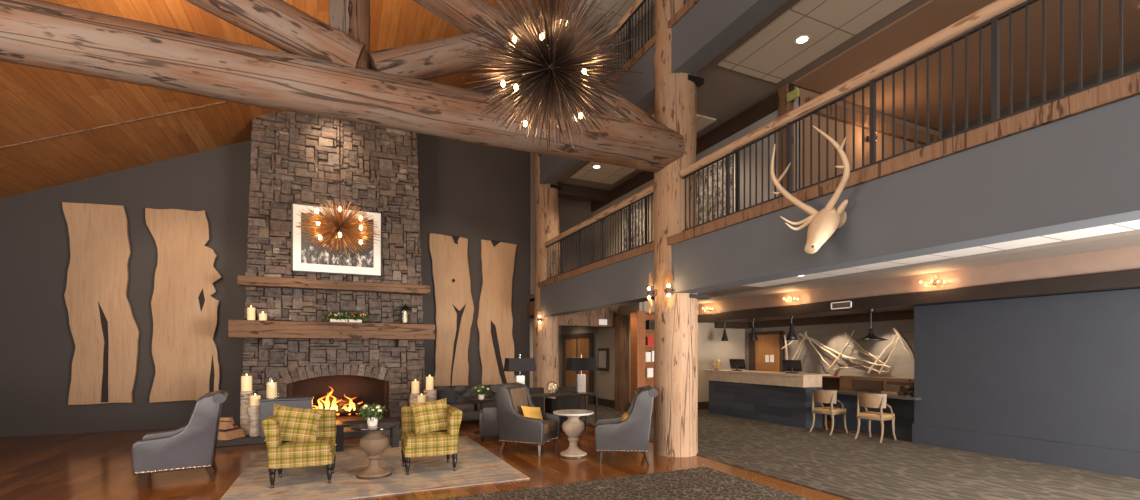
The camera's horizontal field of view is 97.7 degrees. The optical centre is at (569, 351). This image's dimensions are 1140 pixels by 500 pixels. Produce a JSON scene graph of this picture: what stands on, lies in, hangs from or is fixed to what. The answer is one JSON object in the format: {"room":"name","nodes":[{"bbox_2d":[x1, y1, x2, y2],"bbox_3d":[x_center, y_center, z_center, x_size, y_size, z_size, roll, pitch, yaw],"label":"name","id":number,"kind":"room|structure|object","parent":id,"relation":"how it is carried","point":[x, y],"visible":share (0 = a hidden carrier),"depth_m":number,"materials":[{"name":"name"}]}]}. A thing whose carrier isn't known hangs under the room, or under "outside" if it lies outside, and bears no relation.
{"room":"hotel lobby","nodes":[
{"label":"hotel lobby","id":0,"kind":"room"},
{"bbox_2d":[0,0,582,198],"bbox_3d":[-2.610,-5.279,3.861,11.300,5.342,17.200,0,0,-25],"label":"ceiling","id":1,"kind":"structure","parent":0,"point":[36,103],"depth_m":8.56,"materials":[{"name":"brown wood"}]},
{"bbox_2d":[0,35,549,148],"bbox_3d":[-5.370,-5.149,9.713,10.800,4.929,0.040,0,0,-25],"label":"trim","id":2,"kind":"structure","parent":1,"relation":"attached to","point":[96,128],"depth_m":8.55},
{"bbox_2d":[295,119,383,255],"bbox_3d":[-4.348,-3.649,9.435,1.357,3.643,1.398,0,0,25],"label":"chandelier","id":3,"kind":"object","parent":1,"relation":"hanging from","point":[339,228],"visible":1,"depth_m":9.27,"materials":[{"name":"brown metal"}]},
{"bbox_2d":[0,0,684,171],"bbox_3d":[-3.371,-4.059,5.567,10.960,2.988,0.693,0,0,-25],"label":"roof truss","id":4,"kind":"object","parent":1,"relation":"attached to","point":[331,70],"visible":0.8,"depth_m":5.60,"materials":[{"name":"brown wood"}]},
{"bbox_2d":[459,0,641,149],"bbox_3d":[-0.201,-4.206,4.966,1.780,4.267,1.636,0,0,-25],"label":"chandelier","id":5,"kind":"object","parent":1,"relation":"hanging from","point":[556,64],"visible":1,"depth_m":4.81,"materials":[{"name":"brown metal"}]},
{"bbox_2d":[0,81,591,436],"bbox_3d":[-5.223,-3.047,12.018,13.200,9.295,0.200,0,0,-25],"label":"wall","id":6,"kind":"structure","parent":0,"point":[474,192],"depth_m":10.52,"materials":[{"name":"paint"}]},
{"bbox_2d":[62,202,139,404],"bbox_3d":[-9.320,-0.957,9.918,1.174,3.985,0.095,0,0,-25],"label":"live edge slab","id":7,"kind":"structure","parent":6,"relation":"attached to","point":[104,328],"depth_m":9.88,"materials":[{"name":"brown wood"}]},
{"bbox_2d":[145,208,221,402],"bbox_3d":[-8.105,-0.983,10.479,1.300,4.065,0.095,0,0,-25],"label":"live edge slab","id":8,"kind":"structure","parent":6,"relation":"attached to","point":[184,308],"depth_m":10.44,"materials":[{"name":"brown wood"}]},
{"bbox_2d":[429,233,473,385],"bbox_3d":[-3.042,-0.983,12.819,1.146,4.036,0.095,0,0,-25],"label":"live edge slab","id":9,"kind":"structure","parent":6,"relation":"attached to","point":[454,305],"depth_m":12.78,"materials":[{"name":"brown wood"}]},
{"bbox_2d":[477,240,516,384],"bbox_3d":[-1.952,-0.966,13.323,1.091,4.022,0.095,0,0,-25],"label":"live edge slab","id":10,"kind":"structure","parent":6,"relation":"attached to","point":[494,320],"depth_m":13.27,"materials":[{"name":"brown wood"}]},
{"bbox_2d":[527,301,618,326],"bbox_3d":[-0.049,-1.030,14.171,2.400,0.660,1.630,0,0,-25],"label":"ceiling","id":11,"kind":"structure","parent":6,"relation":"attached to","point":[586,318],"depth_m":13.58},
{"bbox_2d":[0,409,911,499],"bbox_3d":[-0.492,1.700,5.832,18.000,0.200,23.000,0,0,-25],"label":"floor","id":12,"kind":"structure","parent":0,"point":[90,465],"depth_m":6.78,"materials":[{"name":"wood"}]},
{"bbox_2d":[131,390,227,488],"bbox_3d":[-4.880,1.061,6.290,0.904,1.087,0.728,0,0,-33],"label":"wingback chair","id":13,"kind":"object","parent":12,"relation":"on","point":[193,445],"visible":1,"depth_m":6.05,"materials":[{"name":"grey leather"}]},
{"bbox_2d":[216,111,424,446],"bbox_3d":[-4.843,-2.325,10.480,4.400,7.850,2.910,0,0,-25],"label":"stone fireplace","id":14,"kind":"object","parent":12,"relation":"on","point":[294,156],"visible":0.72,"depth_m":10.82,"materials":[{"name":"stone"}]},
{"bbox_2d":[218,427,244,439],"bbox_3d":[-5.808,1.401,8.560,0.180,0.158,0.420,0,0,4],"label":"firewood piece","id":15,"kind":"object","parent":14,"relation":"on","point":[237,432],"visible":0.99,"depth_m":8.48,"materials":[{"name":"brown wood"}]},
{"bbox_2d":[240,391,252,434],"bbox_3d":[-5.838,1.092,9.013,0.220,0.776,0.217,0,0,-25],"label":"stump","id":16,"kind":"object","parent":14,"relation":"on","point":[244,395],"visible":0.59,"depth_m":8.91,"materials":[{"name":"brown wood"}]},
{"bbox_2d":[241,374,251,390],"bbox_3d":[-5.844,0.547,8.999,0.170,0.311,0.170,0,0,-25],"label":"pillar candle","id":17,"kind":"object","parent":16,"relation":"on","point":[246,381],"visible":1,"depth_m":8.93,"materials":[{"name":"beige wax"}]},
{"bbox_2d":[247,405,259,435],"bbox_3d":[-5.592,1.212,8.821,0.230,0.536,0.215,0,0,-25],"label":"stump","id":18,"kind":"object","parent":14,"relation":"on","point":[253,412],"visible":0.74,"depth_m":8.74,"materials":[{"name":"brown wood"}]},
{"bbox_2d":[258,396,313,436],"bbox_3d":[-5.093,1.154,8.971,0.840,0.652,0.400,0,0,-25],"label":"box","id":19,"kind":"object","parent":14,"relation":"on","point":[266,405],"visible":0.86,"depth_m":8.78,"materials":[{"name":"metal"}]},
{"bbox_3d":[-5.311,0.637,8.870,0.230,0.380,0.230,0,0,-25],"label":"candle","id":20,"kind":"object","parent":19,"relation":"on","visible":0},
{"bbox_2d":[267,380,276,397],"bbox_3d":[-5.311,0.658,8.870,0.160,0.311,0.160,0,0,-25],"label":"pillar candle","id":21,"kind":"object","parent":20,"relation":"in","point":[271,386],"visible":1,"depth_m":8.81,"materials":[{"name":"beige wax"}]},
{"bbox_2d":[228,320,434,339],"bbox_3d":[-4.929,-0.455,10.666,3.940,0.350,0.420,0,0,-25],"label":"mantel beam","id":22,"kind":"structure","parent":14,"relation":"attached to","point":[236,328],"depth_m":10.38,"materials":[{"name":"wood"}]},
{"bbox_2d":[322,310,368,322],"bbox_3d":[-4.800,-0.750,10.655,0.952,0.301,0.345,0,0,-25],"label":"garland","id":23,"kind":"object","parent":22,"relation":"on","point":[345,316],"visible":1,"depth_m":10.59,"materials":[{"name":"green plant"}]},
{"bbox_2d":[237,275,429,294],"bbox_3d":[-4.932,-1.425,10.720,3.720,0.190,0.250,0,0,-25],"label":"mantel beam","id":24,"kind":"structure","parent":14,"relation":"attached to","point":[242,280],"depth_m":10.54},
{"bbox_2d":[291,202,381,276],"bbox_3d":[-5.006,-2.400,10.763,1.780,1.450,0.050,0,0,-25],"label":"framed photo","id":25,"kind":"object","parent":14,"relation":"attached to","point":[305,258],"visible":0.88,"depth_m":10.70,"materials":[{"name":"paper"}]},
{"bbox_2d":[301,213,373,267],"bbox_3d":[-5.005,-2.400,10.759,1.420,1.060,0.010,0,0,-25],"label":"print","id":26,"kind":"object","parent":25,"relation":"attached to","point":[310,256],"depth_m":10.72},
{"bbox_2d":[313,387,361,414],"bbox_3d":[-5.230,1.110,11.244,1.181,0.690,0.513,0,0,-25],"label":"fire","id":27,"kind":"object","parent":14,"relation":"in","point":[339,405],"visible":0.79,"depth_m":11.18,"materials":[{"name":"orange"}]},
{"bbox_2d":[423,389,436,401],"bbox_3d":[-2.940,1.137,10.503,0.302,0.686,0.287,0,0,20],"label":"stump","id":28,"kind":"object","parent":14,"relation":"on","point":[431,395],"visible":0.35,"depth_m":10.37,"materials":[{"name":"brown wood"}]},
{"bbox_2d":[220,436,529,499],"bbox_3d":[-2.743,1.592,7.127,3.340,0.016,3.440,0,0,-25],"label":"area rug","id":29,"kind":"object","parent":12,"relation":"on","point":[476,465],"visible":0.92,"depth_m":6.33,"materials":[{"name":"carpet"}]},
{"bbox_2d":[262,410,335,487],"bbox_3d":[-3.327,1.171,6.171,0.745,0.825,0.689,0,0,-22],"label":"chair","id":30,"kind":"object","parent":29,"relation":"on","point":[321,451],"visible":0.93,"depth_m":5.90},
{"bbox_2d":[264,404,322,441],"bbox_3d":[-3.361,0.884,6.081,0.614,0.501,0.231,0,0,-17],"label":"throw pillow","id":31,"kind":"object","parent":30,"relation":"on","point":[297,424],"visible":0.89,"depth_m":6.04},
{"bbox_2d":[336,418,399,451],"bbox_3d":[-3.373,1.380,8.301,0.980,0.440,0.500,0,0,-25],"label":"coffee table","id":32,"kind":"object","parent":29,"relation":"on","point":[394,433],"visible":0.79,"depth_m":8.20,"materials":[{"name":"black paint"}]},
{"bbox_2d":[351,423,395,479],"bbox_3d":[-2.514,1.264,6.395,0.540,0.641,0.540,0,0,-25],"label":"table","id":33,"kind":"object","parent":29,"relation":"on","point":[374,443],"visible":0.95,"depth_m":6.29,"materials":[{"name":"wood"}]},
{"bbox_2d":[357,403,387,425],"bbox_3d":[-2.519,0.794,6.408,0.352,0.301,0.338,0,0,-45],"label":"flower pot","id":34,"kind":"object","parent":33,"relation":"on","point":[373,414],"visible":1,"depth_m":6.33,"materials":[{"name":"green plant"}]},
{"bbox_2d":[401,405,462,474],"bbox_3d":[-1.901,1.171,6.816,0.745,0.825,0.689,0,0,-23],"label":"chair","id":35,"kind":"object","parent":29,"relation":"on","point":[441,442],"visible":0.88,"depth_m":6.60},
{"bbox_2d":[410,398,447,433],"bbox_3d":[-1.881,0.874,6.765,0.532,0.466,0.231,0,0,-31],"label":"throw pillow","id":36,"kind":"object","parent":35,"relation":"on","point":[431,416],"visible":0.98,"depth_m":6.70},
{"bbox_2d":[421,385,496,420],"bbox_3d":[-2.233,1.192,11.317,2.120,0.824,0.840,0,0,-25],"label":"tufted sofa","id":37,"kind":"object","parent":12,"relation":"on","point":[470,410],"visible":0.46,"depth_m":11.26,"materials":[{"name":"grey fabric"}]},
{"bbox_2d":[438,389,455,403],"bbox_3d":[-2.705,1.000,10.978,0.451,0.372,0.187,0,0,-31],"label":"throw pillow","id":38,"kind":"object","parent":37,"relation":"on","point":[450,395],"visible":0.8,"depth_m":10.94,"materials":[{"name":"fabric"}]},
{"bbox_2d":[447,402,473,411],"bbox_3d":[-2.604,1.223,11.047,0.858,0.184,0.659,0,0,-25],"label":"seat cushion","id":39,"kind":"object","parent":37,"relation":"on","point":[463,406],"depth_m":10.87,"materials":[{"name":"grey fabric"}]},
{"bbox_2d":[471,401,496,410],"bbox_3d":[-1.787,1.223,11.424,0.858,0.184,0.659,0,0,-25],"label":"seat cushion","id":40,"kind":"object","parent":37,"relation":"on","point":[489,403],"depth_m":11.09,"materials":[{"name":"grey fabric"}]},
{"bbox_2d":[468,398,493,433],"bbox_3d":[-1.763,1.270,9.893,0.500,0.660,0.500,0,0,-25],"label":"end table","id":41,"kind":"object","parent":12,"relation":"on","point":[475,399],"visible":0.66,"depth_m":9.86,"materials":[{"name":"metal"}]},
{"bbox_2d":[472,384,489,399],"bbox_3d":[-1.752,0.785,9.883,0.334,0.310,0.338,0,0,31],"label":"flower pot","id":42,"kind":"object","parent":41,"relation":"on","point":[482,390],"visible":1,"depth_m":9.85,"materials":[{"name":"green plant"}]},
{"bbox_2d":[479,407,498,441],"bbox_3d":[-1.356,1.290,9.133,0.600,0.619,0.576,0,0,-10],"label":"chair","id":43,"kind":"object","parent":12,"relation":"on","point":[488,417],"visible":0.58,"depth_m":8.83,"materials":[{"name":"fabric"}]},
{"bbox_2d":[492,382,560,455],"bbox_3d":[-0.700,1.061,8.111,0.904,1.087,0.728,0,0,23],"label":"wingback chair","id":44,"kind":"object","parent":12,"relation":"on","point":[514,427],"visible":0.98,"depth_m":7.88,"materials":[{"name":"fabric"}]},
{"bbox_2d":[521,406,542,419],"bbox_3d":[-0.610,1.005,8.090,0.169,0.300,0.470,0,0,43],"label":"throw pillow","id":45,"kind":"object","parent":44,"relation":"on","point":[532,412],"visible":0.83,"depth_m":8.02,"materials":[{"name":"yellow fabric"}]},
{"bbox_2d":[529,387,543,411],"bbox_3d":[-0.903,1.165,10.414,0.630,0.870,0.575,0,0,-20],"label":"tub chair","id":46,"kind":"object","parent":12,"relation":"on","point":[537,402],"visible":0.07,"depth_m":10.20,"materials":[{"name":"black fabric"}]},
{"bbox_2d":[533,153,559,411],"bbox_3d":[-0.620,-2.900,12.881,0.693,9.000,0.680,0,0,44],"label":"column","id":47,"kind":"structure","parent":12,"relation":"on","point":[545,342],"depth_m":12.62,"materials":[{"name":"wood"}]},
{"bbox_2d":[545,386,580,424],"bbox_3d":[-0.153,1.165,10.706,0.630,0.870,0.575,0,0,-30],"label":"tub chair","id":48,"kind":"object","parent":12,"relation":"on","point":[568,402],"visible":0.6,"depth_m":10.45,"materials":[{"name":"black fabric"}]},
{"bbox_2d":[530,392,597,428],"bbox_3d":[-0.292,1.214,9.835,1.660,0.772,0.520,0,0,-25],"label":"console table","id":49,"kind":"object","parent":12,"relation":"on","point":[563,394],"visible":0.44,"depth_m":9.93,"materials":[{"name":"wood"}]},
{"bbox_2d":[504,354,535,383],"bbox_3d":[-0.959,0.432,9.560,0.560,0.790,0.300,0,0,-25],"label":"table lamp","id":50,"kind":"object","parent":49,"relation":"on","point":[520,364],"visible":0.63,"depth_m":9.45,"materials":[{"name":"black fabric"}]},
{"bbox_2d":[566,354,596,392],"bbox_3d":[0.229,0.432,10.042,0.560,0.790,0.300,0,0,-25],"label":"table lamp","id":51,"kind":"object","parent":49,"relation":"on","point":[581,364],"visible":0.99,"depth_m":9.97,"materials":[{"name":"black fabric"}]},
{"bbox_2d":[553,409,593,458],"bbox_3d":[0.053,1.260,7.681,0.630,0.681,0.630,0,0,-25],"label":"table","id":52,"kind":"object","parent":12,"relation":"on","point":[573,427],"visible":1,"depth_m":7.57,"materials":[{"name":"wood"}]},
{"bbox_2d":[436,467,810,499],"bbox_3d":[-0.776,1.594,0.964,9.800,0.012,8.540,0,0,-25],"label":"carpet","id":53,"kind":"object","parent":12,"relation":"on","point":[701,483],"visible":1,"depth_m":5.67,"materials":[{"name":"carpet"}]},
{"bbox_2d":[594,385,657,463],"bbox_3d":[0.823,1.061,7.427,0.904,1.087,0.728,0,0,4],"label":"wingback chair","id":54,"kind":"object","parent":12,"relation":"on","point":[632,434],"visible":0.99,"depth_m":7.08,"materials":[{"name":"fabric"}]},
{"bbox_2d":[653,0,697,456],"bbox_3d":[1.676,-2.900,7.931,0.717,9.000,0.726,0,0,6],"label":"column","id":55,"kind":"structure","parent":12,"relation":"on","point":[675,411],"depth_m":7.63,"materials":[{"name":"wood"}]},
{"bbox_2d":[540,251,654,316],"bbox_3d":[0.471,-1.268,10.352,0.340,0.735,5.200,0,0,-25],"label":"balcony","id":56,"kind":"object","parent":55,"relation":"attached to","point":[625,282],"visible":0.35,"depth_m":9.64,"materials":[{"name":"grey paint"}]},
{"bbox_2d":[538,242,653,287],"bbox_3d":[0.434,-1.700,10.336,0.340,0.135,5.200,0,0,-25],"label":"trim","id":57,"kind":"structure","parent":56,"relation":"on","point":[647,248],"depth_m":9.52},
{"bbox_2d":[544,184,653,278],"bbox_3d":[0.409,-2.271,10.363,0.132,1.001,4.770,0,0,-25],"label":"balcony railing","id":58,"kind":"object","parent":57,"relation":"on","point":[649,191],"visible":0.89,"depth_m":9.82,"materials":[{"name":"metal"}]},
{"bbox_2d":[647,272,656,311],"bbox_3d":[1.293,-0.928,7.867,0.146,0.655,0.130,0,0,-7],"label":"sconce","id":59,"kind":"object","parent":55,"relation":"attached to","point":[654,292],"visible":1,"depth_m":7.83,"materials":[{"name":"brown metal"}]},
{"bbox_2d":[664,269,673,311],"bbox_3d":[1.508,-0.928,7.562,0.130,0.655,0.146,0,0,25],"label":"sconce","id":60,"kind":"object","parent":55,"relation":"attached to","point":[669,291],"visible":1,"depth_m":7.53,"materials":[{"name":"brown metal"}]},
{"bbox_2d":[688,74,703,86],"bbox_3d":[1.920,-4.200,7.717,0.300,0.080,0.120,0,0,-25],"label":"bracket","id":61,"kind":"object","parent":55,"relation":"attached to","point":[698,81],"visible":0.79,"depth_m":7.68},
{"bbox_2d":[671,94,1139,292],"bbox_3d":[3.416,-1.268,3.980,0.340,0.735,8.360,0,0,-25],"label":"balcony","id":62,"kind":"object","parent":55,"relation":"attached to","point":[1082,170],"visible":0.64,"depth_m":4.07,"materials":[{"name":"grey paint"}]},
{"bbox_2d":[770,125,849,253],"bbox_3d":[2.360,-1.572,4.946,0.713,1.258,0.632,0,0,25],"label":"antler mount","id":63,"kind":"object","parent":62,"relation":"attached to","point":[823,223],"visible":1,"depth_m":4.84,"materials":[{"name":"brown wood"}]},
{"bbox_2d":[667,71,1139,244],"bbox_3d":[3.379,-1.700,3.963,0.340,0.135,8.360,0,0,-25],"label":"trim","id":64,"kind":"structure","parent":62,"relation":"on","point":[1128,86],"depth_m":4.05,"materials":[{"name":"wood"}]},
{"bbox_2d":[680,0,1139,231],"bbox_3d":[3.082,-2.273,4.580,0.138,1.005,6.530,0,0,-25],"label":"balcony railing","id":65,"kind":"object","parent":64,"relation":"on","point":[991,14],"visible":0.92,"depth_m":4.58,"materials":[{"name":"metal"}]},
{"bbox_2d":[822,375,839,420],"bbox_3d":[6.157,1.080,11.658,0.400,1.040,3.940,0,0,-25],"label":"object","id":66,"kind":"structure","parent":12,"relation":"on","point":[828,382],"depth_m":11.57,"materials":[{"name":"brown wood"}]},
{"bbox_2d":[581,402,1139,499],"bbox_3d":[3.721,1.594,8.825,4.100,0.012,17.100,0,0,-25],"label":"carpet","id":67,"kind":"object","parent":12,"relation":"on","point":[840,464],"visible":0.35,"depth_m":6.79,"materials":[{"name":"carpet"}]},
{"bbox_2d":[631,311,654,411],"bbox_3d":[2.196,0.280,12.912,1.260,2.640,0.340,0,0,-25],"label":"bookcase","id":68,"kind":"object","parent":67,"relation":"on","point":[638,332],"visible":0.26,"depth_m":12.58,"materials":[{"name":"brown wood"}]},
{"bbox_2d":[704,369,830,427],"bbox_3d":[4.530,1.035,11.843,0.800,1.130,3.120,0,0,-25],"label":"reception desk","id":69,"kind":"object","parent":67,"relation":"on","point":[783,398],"visible":0.99,"depth_m":11.30,"materials":[{"name":"stone"}]},
{"bbox_2d":[729,359,745,370],"bbox_3d":[4.207,0.322,12.542,0.160,0.296,0.420,0,0,-40],"label":"computer monitor","id":70,"kind":"object","parent":69,"relation":"on","point":[736,364],"visible":1,"depth_m":12.53,"materials":[{"name":"black paint"}]},
{"bbox_2d":[704,369,830,376],"bbox_3d":[4.530,0.490,11.843,0.800,0.040,3.120,0,0,-25],"label":"countertop","id":71,"kind":"structure","parent":69,"relation":"on","point":[725,370],"depth_m":11.32,"materials":[{"name":"stone"}]},
{"bbox_2d":[782,360,801,372],"bbox_3d":[4.908,0.322,11.026,0.160,0.296,0.420,0,0,-40],"label":"computer monitor","id":72,"kind":"object","parent":69,"relation":"on","point":[788,365],"visible":0.91,"depth_m":11.02,"materials":[{"name":"black paint"}]},
{"bbox_2d":[809,389,847,434],"bbox_3d":[5.085,1.167,9.796,0.540,0.859,0.517,0,0,-27],"label":"desk chair","id":73,"kind":"object","parent":67,"relation":"on","point":[820,396],"visible":1,"depth_m":9.65,"materials":[{"name":"beige wood"}]},
{"bbox_2d":[854,392,896,442],"bbox_3d":[5.518,1.167,9.004,0.540,0.859,0.517,0,0,-31],"label":"desk chair","id":74,"kind":"object","parent":67,"relation":"on","point":[864,400],"visible":1,"depth_m":8.87,"materials":[{"name":"grey wood"}]},
{"bbox_2d":[819,376,920,438],"bbox_3d":[5.915,1.056,9.657,0.860,1.092,2.010,0,0,-25],"label":"desk","id":75,"kind":"object","parent":12,"relation":"on","point":[902,405],"visible":0.57,"depth_m":9.80,"materials":[{"name":"wood"}]},
{"bbox_2d":[881,385,903,394],"bbox_3d":[6.055,0.705,9.353,0.200,0.160,0.300,0,0,-25],"label":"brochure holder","id":76,"kind":"object","parent":75,"relation":"on","point":[890,389],"visible":1,"depth_m":9.33,"materials":[{"name":"brown wood"}]},
{"bbox_2d":[530,318,560,387],"bbox_3d":[-1.440,0.000,17.181,2.600,3.200,0.200,0,0,-25],"label":"wall","id":77,"kind":"structure","parent":0,"point":[531,319],"depth_m":17.15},
{"bbox_2d":[540,45,654,183],"bbox_3d":[0.471,-4.605,10.352,0.340,0.690,5.200,0,0,-25],"label":"balcony","id":78,"kind":"object","parent":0,"point":[641,86],"visible":0.35,"depth_m":8.65,"materials":[{"name":"grey paint"}]},
{"bbox_2d":[538,35,654,156],"bbox_3d":[0.434,-5.010,10.336,0.340,0.120,5.200,0,0,-25],"label":"trim","id":79,"kind":"structure","parent":78,"relation":"on","point":[651,42],"depth_m":8.46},
{"bbox_2d":[595,0,652,82],"bbox_3d":[0.409,-5.601,10.363,0.132,1.061,4.770,0,0,-25],"label":"balcony railing","id":80,"kind":"object","parent":79,"relation":"on","point":[634,8],"visible":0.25,"depth_m":8.87,"materials":[{"name":"metal"}]},
{"bbox_2d":[561,302,642,402],"bbox_3d":[0.831,0.000,15.366,0.200,3.200,5.100,0,0,-25],"label":"wall","id":81,"kind":"structure","parent":0,"point":[604,337],"depth_m":14.55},
{"bbox_2d":[563,333,593,403],"bbox_3d":[0.232,0.505,16.246,0.128,2.190,2.120,0,0,-25],"label":"door","id":82,"kind":"structure","parent":81,"relation":"in","point":[574,345],"depth_m":16.11,"materials":[{"name":"brown wood"}]},
{"bbox_2d":[598,348,608,370],"bbox_3d":[0.977,0.220,14.706,0.058,0.660,0.620,0,0,-25],"label":"wall mirror","id":83,"kind":"object","parent":81,"relation":"attached to","point":[603,353],"visible":1,"depth_m":14.62,"materials":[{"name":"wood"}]},
{"bbox_2d":[615,315,627,410],"bbox_3d":[1.407,0.300,13.594,0.200,2.600,0.420,0,0,-25],"label":"trim","id":84,"kind":"structure","parent":81,"relation":"attached to","point":[621,321],"depth_m":13.43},
{"bbox_2d":[593,397,708,412],"bbox_3d":[2.339,1.490,15.881,3.430,0.220,4.930,0,0,-25],"label":"baseboard","id":85,"kind":"structure","parent":81,"relation":"attached to","point":[604,402],"depth_m":14.23,"materials":[{"name":"brown wood"}]},
{"bbox_2d":[569,0,654,82],"bbox_3d":[3.139,-7.450,8.941,3.800,0.100,13.600,0,0,-25],"label":"ceiling","id":86,"kind":"structure","parent":0,"point":[622,6],"depth_m":11.12,"materials":[{"name":"tile"}]},
{"bbox_2d":[530,286,752,301],"bbox_3d":[3.599,-1.430,9.375,4.400,0.060,18.000,0,0,-25],"label":"ceiling","id":87,"kind":"structure","parent":0,"point":[735,287],"depth_m":11.34,"materials":[{"name":"beige paint"}]},
{"bbox_2d":[741,220,1139,286],"bbox_3d":[3.726,-1.385,8.028,2.700,0.030,14.750,0,0,-25],"label":"ceiling","id":88,"kind":"structure","parent":87,"relation":"attached to","point":[1130,225],"depth_m":6.72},
{"bbox_2d":[643,300,744,401],"bbox_3d":[3.514,0.000,13.851,3.600,3.200,0.200,0,0,-25],"label":"wall","id":89,"kind":"structure","parent":0,"point":[711,349],"depth_m":13.96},
{"bbox_2d":[592,84,799,261],"bbox_3d":[2.236,-3.050,11.443,0.200,2.700,7.100,0,0,-25],"label":"wall","id":90,"kind":"structure","parent":0,"point":[774,115],"depth_m":9.08,"materials":[{"name":"paint"}]},
{"bbox_2d":[558,111,706,201],"bbox_3d":[1.359,-4.250,11.124,1.800,0.260,5.065,0,0,-25],"label":"trim","id":91,"kind":"structure","parent":90,"relation":"attached to","point":[571,191],"depth_m":13.23,"materials":[{"name":"brown wood"}]},
{"bbox_2d":[622,198,646,251],"bbox_3d":[1.593,-3.120,12.524,0.040,1.350,1.150,0,0,-25],"label":"framed photo","id":92,"kind":"object","parent":90,"relation":"attached to","point":[646,198],"visible":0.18,"depth_m":12.37,"materials":[{"name":"black paint"}]},
{"bbox_2d":[591,84,794,211],"bbox_3d":[2.139,-4.230,11.344,0.100,0.260,7.100,0,0,-25],"label":"trim","id":93,"kind":"structure","parent":90,"relation":"attached to","point":[769,105],"depth_m":9.59,"materials":[{"name":"brown wood"}]},
{"bbox_2d":[696,152,737,224],"bbox_3d":[2.831,-3.120,9.846,0.040,1.350,1.350,0,0,-25],"label":"framed photo","id":94,"kind":"object","parent":90,"relation":"attached to","point":[735,154],"visible":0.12,"depth_m":9.75,"materials":[{"name":"black paint"}]},
{"bbox_2d":[778,83,793,195],"bbox_3d":[3.574,-3.050,8.239,0.160,2.680,0.200,0,0,-25],"label":"column","id":95,"kind":"structure","parent":90,"relation":"attached to","point":[784,107],"depth_m":8.17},
{"bbox_2d":[671,0,788,74],"bbox_3d":[3.416,-4.605,3.980,0.340,0.690,8.360,0,0,-25],"label":"balcony","id":96,"kind":"object","parent":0,"point":[710,27],"visible":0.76,"depth_m":6.87,"materials":[{"name":"grey paint"}]},
{"bbox_2d":[668,0,699,28],"bbox_3d":[3.379,-5.010,3.963,0.340,0.120,8.360,0,0,-25],"label":"trim","id":97,"kind":"structure","parent":96,"relation":"on","point":[690,4],"depth_m":7.32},
{"bbox_2d":[534,0,937,201],"bbox_3d":[5.119,-4.550,7.874,6.100,0.300,16.800,0,0,-25],"label":"ceiling","id":98,"kind":"structure","parent":0,"point":[725,93],"depth_m":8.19,"materials":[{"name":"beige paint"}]},
{"bbox_2d":[792,0,1139,137],"bbox_3d":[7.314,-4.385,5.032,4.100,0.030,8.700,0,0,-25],"label":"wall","id":99,"kind":"structure","parent":98,"relation":"attached to","point":[933,16],"depth_m":7.39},
{"bbox_2d":[737,308,913,321],"bbox_3d":[6.697,-0.890,9.704,1.100,0.060,10.200,0,0,-25],"label":"ceiling","id":100,"kind":"structure","parent":0,"point":[906,308],"depth_m":11.42,"materials":[{"name":"beige paint"}]},
{"bbox_2d":[786,316,797,339],"bbox_3d":[4.999,-0.539,11.233,0.258,0.538,0.258,0,0,-25],"label":"pendant lamp","id":101,"kind":"object","parent":100,"relation":"hanging from","point":[791,335],"visible":0.99,"depth_m":11.18,"materials":[{"name":"metal"}]},
{"bbox_2d":[855,310,886,340],"bbox_3d":[5.775,-0.514,9.554,0.547,0.588,0.547,0,0,-25],"label":"pendant lamp","id":102,"kind":"object","parent":100,"relation":"hanging from","point":[870,337],"visible":1,"depth_m":9.51,"materials":[{"name":"metal"}]},
{"bbox_2d":[745,319,913,378],"bbox_3d":[7.059,0.000,10.422,0.200,3.200,9.200,0,0,-25],"label":"wall","id":103,"kind":"structure","parent":0,"point":[833,336],"depth_m":11.41,"materials":[{"name":"paint"}]},
{"bbox_2d":[749,331,784,371],"bbox_3d":[5.395,0.522,13.691,0.090,2.175,1.190,0,0,-25],"label":"door","id":104,"kind":"structure","parent":103,"relation":"in","point":[766,353],"depth_m":13.64,"materials":[{"name":"brown wood"}]},
{"bbox_2d":[715,310,913,328],"bbox_3d":[6.504,-0.765,10.050,1.140,0.190,9.190,0,0,-25],"label":"trim","id":105,"kind":"structure","parent":103,"relation":"attached to","point":[907,314],"depth_m":11.94,"materials":[{"name":"brown wood"}]},
{"bbox_2d":[781,328,912,373],"bbox_3d":[6.258,-0.018,11.580,0.117,0.991,3.336,0,0,-25],"label":"wall art","id":106,"kind":"object","parent":103,"relation":"attached to","point":[805,336],"visible":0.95,"depth_m":11.33},
{"bbox_2d":[799,87,938,188],"bbox_3d":[5.529,-3.050,9.132,3.900,2.700,0.140,0,0,-25],"label":"wall","id":107,"kind":"structure","parent":0,"point":[804,93],"depth_m":8.65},
{"bbox_2d":[805,97,938,144],"bbox_3d":[5.621,-4.120,9.053,3.700,0.220,0.100,0,0,-25],"label":"trim","id":108,"kind":"structure","parent":107,"relation":"attached to","point":[910,132],"depth_m":8.97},
{"bbox_2d":[697,229,1139,303],"bbox_3d":[5.874,-1.360,7.671,0.900,0.080,13.000,0,0,-25],"label":"ceiling","id":109,"kind":"structure","parent":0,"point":[1131,238],"depth_m":7.43,"materials":[{"name":"beige paint"}]},
{"bbox_2d":[699,246,1139,314],"bbox_3d":[6.554,-1.200,7.986,0.600,0.400,13.000,0,0,-25],"label":"ceiling","id":110,"kind":"structure","parent":0,"point":[1127,258],"depth_m":7.88,"materials":[{"name":"paint"}]},
{"bbox_2d":[914,289,1139,451],"bbox_3d":[7.729,0.400,5.444,0.300,2.400,7.400,0,0,-25],"label":"wall","id":111,"kind":"structure","parent":0,"point":[1065,368],"depth_m":7.20,"materials":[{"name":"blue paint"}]},
{"bbox_2d":[698,269,1139,322],"bbox_3d":[6.527,-0.920,7.973,0.620,0.220,13.000,0,0,-25],"label":"beam","id":112,"kind":"structure","parent":111,"relation":"attached to","point":[1124,279],"depth_m":8.00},
{"bbox_2d":[912,424,1139,478],"bbox_3d":[7.566,1.430,5.369,0.060,0.340,7.400,0,0,-25],"label":"baseboard","id":113,"kind":"structure","parent":111,"relation":"attached to","point":[1126,463],"depth_m":7.18,"materials":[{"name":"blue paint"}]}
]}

